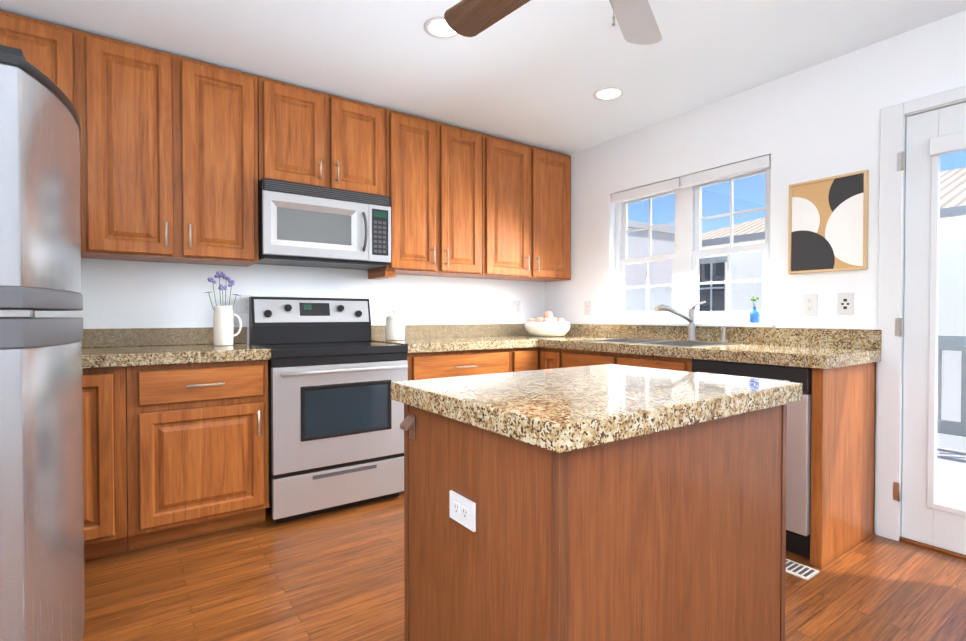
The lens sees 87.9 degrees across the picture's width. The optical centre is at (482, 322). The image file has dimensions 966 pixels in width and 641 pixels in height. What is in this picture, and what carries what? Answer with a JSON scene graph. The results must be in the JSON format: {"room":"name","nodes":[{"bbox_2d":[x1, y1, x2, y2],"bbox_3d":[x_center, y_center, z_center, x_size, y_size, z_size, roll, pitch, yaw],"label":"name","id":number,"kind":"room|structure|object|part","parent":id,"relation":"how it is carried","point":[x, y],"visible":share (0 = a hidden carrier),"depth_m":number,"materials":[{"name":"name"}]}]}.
{"room":"kitchen","nodes":[
{"label":"kitchen","id":0,"kind":"room"},
{"bbox_2d":[35,258,544,369],"bbox_3d":[-1.157,-0.179,3.380,4.380,2.443,0.150,-1,1,-35],"label":"wall","id":1,"kind":"structure","parent":0,"point":[116,294],"depth_m":3.13,"materials":[{"name":"white paint"}]},
{"bbox_2d":[0,10,85,257],"bbox_3d":[-2.329,-0.852,2.241,0.845,1.040,0.343,-1,1,-35],"label":"upper cabinet","id":2,"kind":"object","parent":1,"relation":"attached to","point":[50,51],"visible":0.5,"depth_m":2.29,"materials":[{"name":"brown wood"}]},
{"bbox_2d":[79,30,258,266],"bbox_3d":[-1.654,-0.858,2.693,0.778,1.040,0.380,-1,1,-35],"label":"upper cabinet","id":3,"kind":"object","parent":1,"relation":"attached to","point":[171,139],"depth_m":2.54,"materials":[{"name":"brown wood"}]},
{"bbox_3d":[-1.556,-0.444,2.558,0.114,0.125,0.038,-1,1,-35],"label":"upper cabinets handle","id":4,"kind":"part","parent":3,"relation":"part of","materials":[{"name":"silver metal"}]},
{"bbox_2d":[240,295,252,312],"bbox_3d":[-1.450,-0.114,3.077,0.070,0.114,0.008,-1,1,-35],"label":"electrical outlet","id":5,"kind":"object","parent":1,"relation":"attached to","point":[244,303],"visible":0.85,"depth_m":3.07,"materials":[{"name":"white plastic"}]},
{"bbox_2d":[258,76,385,195],"bbox_3d":[-1.019,-1.093,3.136,0.766,0.582,0.380,-1,1,-35],"label":"upper cabinet","id":6,"kind":"object","parent":1,"relation":"attached to","point":[302,131],"depth_m":2.98,"materials":[{"name":"brown wood"}]},
{"bbox_2d":[255,178,390,269],"bbox_3d":[-0.996,-0.581,3.110,0.760,0.437,0.460,-1,1,-35],"label":"microwave","id":7,"kind":"object","parent":6,"relation":"attached to","point":[303,225],"visible":0.98,"depth_m":2.95,"materials":[{"name":"silver metal"}]},
{"bbox_3d":[-0.720,-0.557,3.056,0.017,0.241,0.054,-1,1,-35],"label":"microwave handle","id":8,"kind":"part","parent":7,"relation":"part of","materials":[{"name":"grey metal"}]},
{"bbox_3d":[-0.921,-0.908,2.998,0.114,0.125,0.038,-1,1,-35],"label":"upper cabinets handle","id":9,"kind":"part","parent":6,"relation":"part of","materials":[{"name":"silver metal"}]},
{"bbox_2d":[368,109,481,279],"bbox_3d":[-0.392,-0.848,3.581,0.761,1.085,0.380,-1,1,-35],"label":"upper cabinet","id":10,"kind":"object","parent":1,"relation":"attached to","point":[434,181],"depth_m":3.43,"materials":[{"name":"brown wood"}]},
{"bbox_3d":[-0.293,-0.456,3.446,0.114,0.125,0.038,-1,1,-35],"label":"upper cabinets handle","id":11,"kind":"part","parent":10,"relation":"part of","materials":[{"name":"silver metal"}]},
{"bbox_2d":[460,134,570,281],"bbox_3d":[0.293,-0.877,4.062,0.905,1.040,0.381,-1,1,-35],"label":"upper cabinet","id":12,"kind":"object","parent":1,"relation":"attached to","point":[526,200],"depth_m":3.90,"materials":[{"name":"brown wood"}]},
{"bbox_3d":[0.392,-0.463,3.927,0.114,0.125,0.038,-1,1,-35],"label":"upper cabinets handle","id":13,"kind":"part","parent":12,"relation":"part of","materials":[{"name":"silver metal"}]},
{"bbox_2d":[514,301,519,313],"bbox_3d":[0.293,-0.131,4.303,0.070,0.114,0.008,-1,1,-35],"label":"electrical outlet","id":14,"kind":"object","parent":1,"relation":"attached to","point":[516,307],"visible":1,"depth_m":4.30,"materials":[{"name":"white plastic"}]},
{"bbox_2d":[0,0,965,154],"bbox_3d":[0.957,-1.418,0.356,4.380,0.120,7.500,-1,1,-35],"label":"ceiling","id":15,"kind":"structure","parent":0,"point":[537,73],"depth_m":2.54,"materials":[{"name":"white paint"}]},
{"bbox_2d":[424,16,459,38],"bbox_3d":[-0.185,-1.385,2.357,0.184,0.004,0.184,-1,1,-35],"label":"recessed light","id":16,"kind":"object","parent":15,"relation":"in","point":[436,27],"visible":0.73,"depth_m":2.37,"materials":[{"name":"white"}]},
{"bbox_2d":[444,0,661,44],"bbox_3d":[0.304,-1.116,1.452,1.261,0.515,1.258,-1,1,-35],"label":"ceiling fan","id":17,"kind":"object","parent":15,"relation":"hanging from","point":[637,22],"visible":1,"depth_m":1.84,"materials":[{"name":"brown wood"}]},
{"bbox_2d":[593,87,623,100],"bbox_3d":[0.767,-1.394,3.059,0.184,0.004,0.184,-1,1,-35],"label":"recessed light","id":18,"kind":"object","parent":15,"relation":"in","point":[609,93],"visible":1,"depth_m":3.05,"materials":[{"name":"white"}]},
{"bbox_2d":[82,491,965,640],"bbox_3d":[0.957,1.144,0.392,4.380,0.120,7.500,-1,1,-35],"label":"floor","id":19,"kind":"structure","parent":0,"point":[336,575],"depth_m":2.00,"materials":[{"name":"brown wood"}]},
{"bbox_2d":[0,45,84,640],"bbox_3d":[-1.612,0.211,1.322,0.873,1.720,0.810,-1,1,-35],"label":"fridge","id":20,"kind":"object","parent":19,"relation":"on","point":[7,313],"depth_m":1.25,"materials":[{"name":"silver metal"}]},
{"bbox_3d":[-1.320,0.169,1.528,0.157,1.609,0.808,-1,1,-35],"label":"fridge door","id":21,"kind":"part","parent":20,"relation":"part of","materials":[{"name":"silver metal"}]},
{"bbox_2d":[82,366,127,560],"bbox_3d":[-2.176,0.626,2.189,1.012,0.865,0.638,-1,1,-35],"label":"base cabinet","id":22,"kind":"object","parent":19,"relation":"on","point":[104,402],"visible":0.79,"depth_m":2.18,"materials":[{"name":"brown wood"}]},
{"bbox_2d":[82,327,270,367],"bbox_3d":[-1.927,0.114,2.348,1.620,0.154,0.651,-1,1,-35],"label":"countertop","id":23,"kind":"structure","parent":22,"relation":"on","point":[117,347],"depth_m":2.57,"materials":[{"name":"stone"}]},
{"bbox_2d":[202,271,241,345],"bbox_3d":[-1.468,-0.081,2.826,0.202,0.418,0.102,-1,1,-35],"label":"pitcher","id":24,"kind":"object","parent":23,"relation":"on","point":[223,329],"visible":1,"depth_m":2.80,"materials":[{"name":"white ceramic"}]},
{"bbox_2d":[126,360,268,550],"bbox_3d":[-1.506,0.620,2.637,0.594,0.865,0.676,-1,1,-35],"label":"base cabinet","id":25,"kind":"object","parent":19,"relation":"on","point":[197,461],"depth_m":2.38,"materials":[{"name":"brown wood"}]},
{"bbox_3d":[-1.251,0.427,2.424,0.317,0.276,0.038,-1,1,-35],"label":"handle of the base cabinets","id":26,"kind":"part","parent":25,"relation":"part of","materials":[{"name":"silver metal"}]},
{"bbox_2d":[249,296,407,522],"bbox_3d":[-0.922,0.445,3.000,0.764,1.205,0.696,-1,1,-35],"label":"range","id":27,"kind":"object","parent":19,"relation":"on","point":[319,424],"depth_m":2.79,"materials":[{"name":"silver metal"}]},
{"bbox_2d":[405,348,509,380],"bbox_3d":[-0.301,0.608,3.485,0.796,0.865,0.676,-1,1,-35],"label":"base cabinet","id":28,"kind":"object","parent":19,"relation":"on","point":[430,365],"depth_m":3.21,"materials":[{"name":"brown wood"}]},
{"bbox_2d":[371,324,538,352],"bbox_3d":[-0.217,0.097,3.550,1.020,0.154,0.651,-1,1,-35],"label":"countertop","id":29,"kind":"structure","parent":28,"relation":"on","point":[452,337],"depth_m":3.68,"materials":[{"name":"stone"}]},
{"bbox_2d":[385,310,404,339],"bbox_3d":[-0.603,0.015,3.436,0.132,0.208,0.132,-1,1,-35],"label":"canister","id":30,"kind":"object","parent":29,"relation":"on","point":[395,326],"visible":1,"depth_m":3.38,"materials":[{"name":"white ceramic"}]},
{"bbox_3d":[-0.111,0.416,3.225,0.160,0.276,0.038,-1,1,-35],"label":"handle on the base cabinets","id":31,"kind":"part","parent":28,"relation":"part of","materials":[{"name":"silver metal"}]},
{"bbox_2d":[510,347,537,371],"bbox_3d":[0.123,0.604,3.806,0.263,0.865,0.638,-1,1,-35],"label":"base cabinet","id":32,"kind":"object","parent":19,"relation":"on","point":[524,359],"visible":0.1,"depth_m":3.53,"materials":[{"name":"brown wood"}]},
{"bbox_2d":[404,404,786,640],"bbox_3d":[0.345,0.654,1.555,0.960,0.828,0.691,-1,1,-35],"label":"kitchen island","id":33,"kind":"object","parent":19,"relation":"on","point":[677,534],"visible":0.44,"depth_m":1.23,"materials":[{"name":"brown wood"}]},
{"bbox_2d":[400,414,414,440],"bbox_3d":[-0.226,0.316,1.507,0.032,0.075,0.048,-1,1,-35],"label":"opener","id":34,"kind":"object","parent":33,"relation":"attached to","point":[407,423],"visible":1,"depth_m":1.50,"materials":[{"name":"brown metal"}]},
{"bbox_2d":[449,490,475,531],"bbox_3d":[-0.054,0.482,1.285,0.008,0.070,0.114,-1,1,-35],"label":"outlet","id":35,"kind":"object","parent":33,"relation":"attached to","point":[462,510],"visible":1,"depth_m":1.27,"materials":[{"name":"white plastic"}]},
{"bbox_2d":[391,364,802,452],"bbox_3d":[0.345,0.212,1.549,1.022,0.055,0.753,-1,1,-35],"label":"island countertop","id":36,"kind":"structure","parent":33,"relation":"on","point":[559,410],"depth_m":1.29,"materials":[{"name":"stone"}]},
{"bbox_2d":[539,347,692,371],"bbox_3d":[0.999,0.611,3.311,0.638,0.865,1.218,-1,1,-35],"label":"base cabinet","id":37,"kind":"object","parent":19,"relation":"on","point":[551,358],"visible":0.17,"depth_m":3.13,"materials":[{"name":"brown wood"}]},
{"bbox_2d":[539,324,881,368],"bbox_3d":[0.992,0.100,3.291,0.661,0.154,2.466,-1,1,-35],"label":"countertop","id":38,"kind":"structure","parent":37,"relation":"on","point":[816,348],"depth_m":2.74,"materials":[{"name":"stone"}]},
{"bbox_2d":[525,311,570,336],"bbox_3d":[0.523,0.008,4.069,0.372,0.206,0.372,-1,1,-35],"label":"bowl","id":39,"kind":"object","parent":38,"relation":"on","point":[548,324],"visible":1,"depth_m":3.94,"materials":[{"name":"white ceramic"}]},
{"bbox_2d":[581,338,742,346],"bbox_3d":[1.098,0.209,3.155,0.525,0.181,0.810,-1,1,-35],"label":"sink basin","id":40,"kind":"object","parent":38,"relation":"in","point":[681,343],"visible":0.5,"depth_m":3.19,"materials":[{"name":"silver metal"}]},
{"bbox_2d":[655,301,727,342],"bbox_3d":[1.275,-0.008,3.064,0.336,0.256,0.293,-1,1,-35],"label":"faucet","id":41,"kind":"object","parent":38,"relation":"on","point":[690,318],"visible":1,"depth_m":3.18,"materials":[{"name":"silver metal"}]},
{"bbox_2d":[692,359,811,558],"bbox_3d":[1.478,0.623,2.560,0.665,0.862,0.556,-1,1,-35],"label":"dishwasher","id":42,"kind":"object","parent":19,"relation":"on","point":[798,493],"visible":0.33,"depth_m":2.22,"materials":[{"name":"silver metal"}]},
{"bbox_2d":[786,559,818,579],"bbox_3d":[1.323,1.055,2.177,0.115,0.007,0.200,-1,1,-35],"label":"floor vent","id":43,"kind":"object","parent":19,"relation":"in","point":[800,570],"visible":0.52,"depth_m":2.13,"materials":[{"name":"beige metal"}]},
{"bbox_2d":[810,362,875,568],"bbox_3d":[1.693,0.624,2.342,0.617,0.865,0.045,-1,1,-35],"label":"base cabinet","id":44,"kind":"object","parent":19,"relation":"on","point":[843,417],"visible":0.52,"depth_m":2.26,"materials":[{"name":"brown wood"}]},
{"bbox_2d":[545,10,965,533],"bbox_3d":[2.687,-0.154,1.590,0.150,2.443,7.200,-1,1,-35],"label":"wall","id":45,"kind":"structure","parent":0,"point":[818,121],"depth_m":2.83,"materials":[{"name":"white paint"}]},
{"bbox_2d":[584,301,590,314],"bbox_3d":[0.849,-0.117,4.066,0.008,0.114,0.070,-1,1,-35],"label":"electrical outlet","id":46,"kind":"object","parent":45,"relation":"attached to","point":[587,307],"visible":1,"depth_m":4.06,"materials":[{"name":"white plastic"}]},
{"bbox_2d":[603,321,774,327],"bbox_3d":[1.330,0.009,3.405,0.105,0.024,1.251,-1,1,-35],"label":"window sill","id":47,"kind":"structure","parent":45,"relation":"attached to","point":[766,325],"depth_m":3.24,"materials":[{"name":"white wood"}]},
{"bbox_2d":[749,296,759,322],"bbox_3d":[1.607,-0.078,2.966,0.056,0.160,0.056,-1,1,-35],"label":"vase","id":48,"kind":"object","parent":47,"relation":"on","point":[754,315],"visible":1,"depth_m":2.95,"materials":[{"name":"blue glass"}]},
{"bbox_2d":[615,168,770,322],"bbox_3d":[1.399,-0.495,3.446,0.065,0.983,1.187,-1,1,-35],"label":"window","id":49,"kind":"structure","parent":45,"relation":"in","point":[686,255],"depth_m":3.40,"materials":[{"name":"white plastic"}]},
{"bbox_2d":[612,155,770,203],"bbox_3d":[1.348,-0.950,3.404,0.052,0.068,1.167,-1,1,-35],"label":"window blind","id":50,"kind":"object","parent":49,"relation":"attached to","point":[740,168],"visible":0.92,"depth_m":3.29,"materials":[{"name":"white"}]},
{"bbox_2d":[803,294,817,314],"bbox_3d":[1.784,-0.099,2.736,0.008,0.114,0.070,-1,1,-35],"label":"electrical outlet","id":51,"kind":"object","parent":45,"relation":"attached to","point":[809,304],"visible":1,"depth_m":2.73,"materials":[{"name":"white plastic"}]},
{"bbox_2d":[788,170,868,273],"bbox_3d":[1.820,-0.518,2.656,0.032,0.494,0.361,-1,1,-35],"label":"framed artwork","id":52,"kind":"object","parent":45,"relation":"attached to","point":[828,219],"visible":1,"depth_m":2.64,"materials":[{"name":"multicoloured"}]},
{"bbox_2d":[837,293,853,314],"bbox_3d":[1.880,-0.097,2.600,0.008,0.114,0.070,-1,1,-35],"label":"electrical outlet","id":53,"kind":"object","parent":45,"relation":"attached to","point":[845,303],"visible":1,"depth_m":2.60,"materials":[{"name":"white plastic"}]},
{"bbox_2d":[876,86,965,559],"bbox_3d":[2.338,0.008,2.099,0.198,2.105,1.064,-1,1,-35],"label":"door frame","id":54,"kind":"structure","parent":45,"relation":"attached to","point":[892,184],"depth_m":2.43,"materials":[{"name":"white wood"}]},
{"bbox_2d":[893,102,965,554],"bbox_3d":[2.273,0.032,2.068,0.092,2.026,0.900,-1,1,-35],"label":"door","id":55,"kind":"structure","parent":45,"relation":"in","point":[932,136],"depth_m":2.35,"materials":[{"name":"white plastic"}]},
{"bbox_3d":[1.995,0.022,2.406,0.010,1.675,0.028,-1,1,-35],"label":"door hinge","id":56,"kind":"part","parent":55,"relation":"part of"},
{"label":"outside","id":57,"kind":"structure","parent":0,"visible":0},
{"bbox_2d":[936,446,965,507],"bbox_3d":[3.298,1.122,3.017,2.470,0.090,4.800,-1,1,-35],"label":"deck","id":58,"kind":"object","parent":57,"point":[947,475],"depth_m":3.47,"materials":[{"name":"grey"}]},
{"bbox_2d":[937,336,965,436],"bbox_3d":[4.251,0.528,3.678,0.060,0.820,4.800,-1,1,-35],"label":"railing","id":59,"kind":"object","parent":58,"relation":"on","point":[955,427],"depth_m":4.14,"materials":[{"name":"grey"}]},
{"bbox_3d":[17.711,4.957,16.631,38.050,0.200,60.000,-1,1,-35],"label":"ground","id":60,"kind":"structure","parent":57,"visible":0},
{"bbox_2d":[625,220,674,321],"bbox_3d":[-1.512,1.484,10.410,9.600,6.920,6.180,-1,1,-35],"label":"building","id":61,"kind":"structure","parent":60,"relation":"on","point":[666,293],"depth_m":10.08,"materials":[{"name":"grey"}]},
{"bbox_2d":[699,167,965,450],"bbox_3d":[11.671,0.781,9.543,8.920,8.350,13.450,-1,1,-35],"label":"building","id":62,"kind":"structure","parent":60,"relation":"on","point":[951,306],"depth_m":8.36,"materials":[{"name":"white"}]}
]}

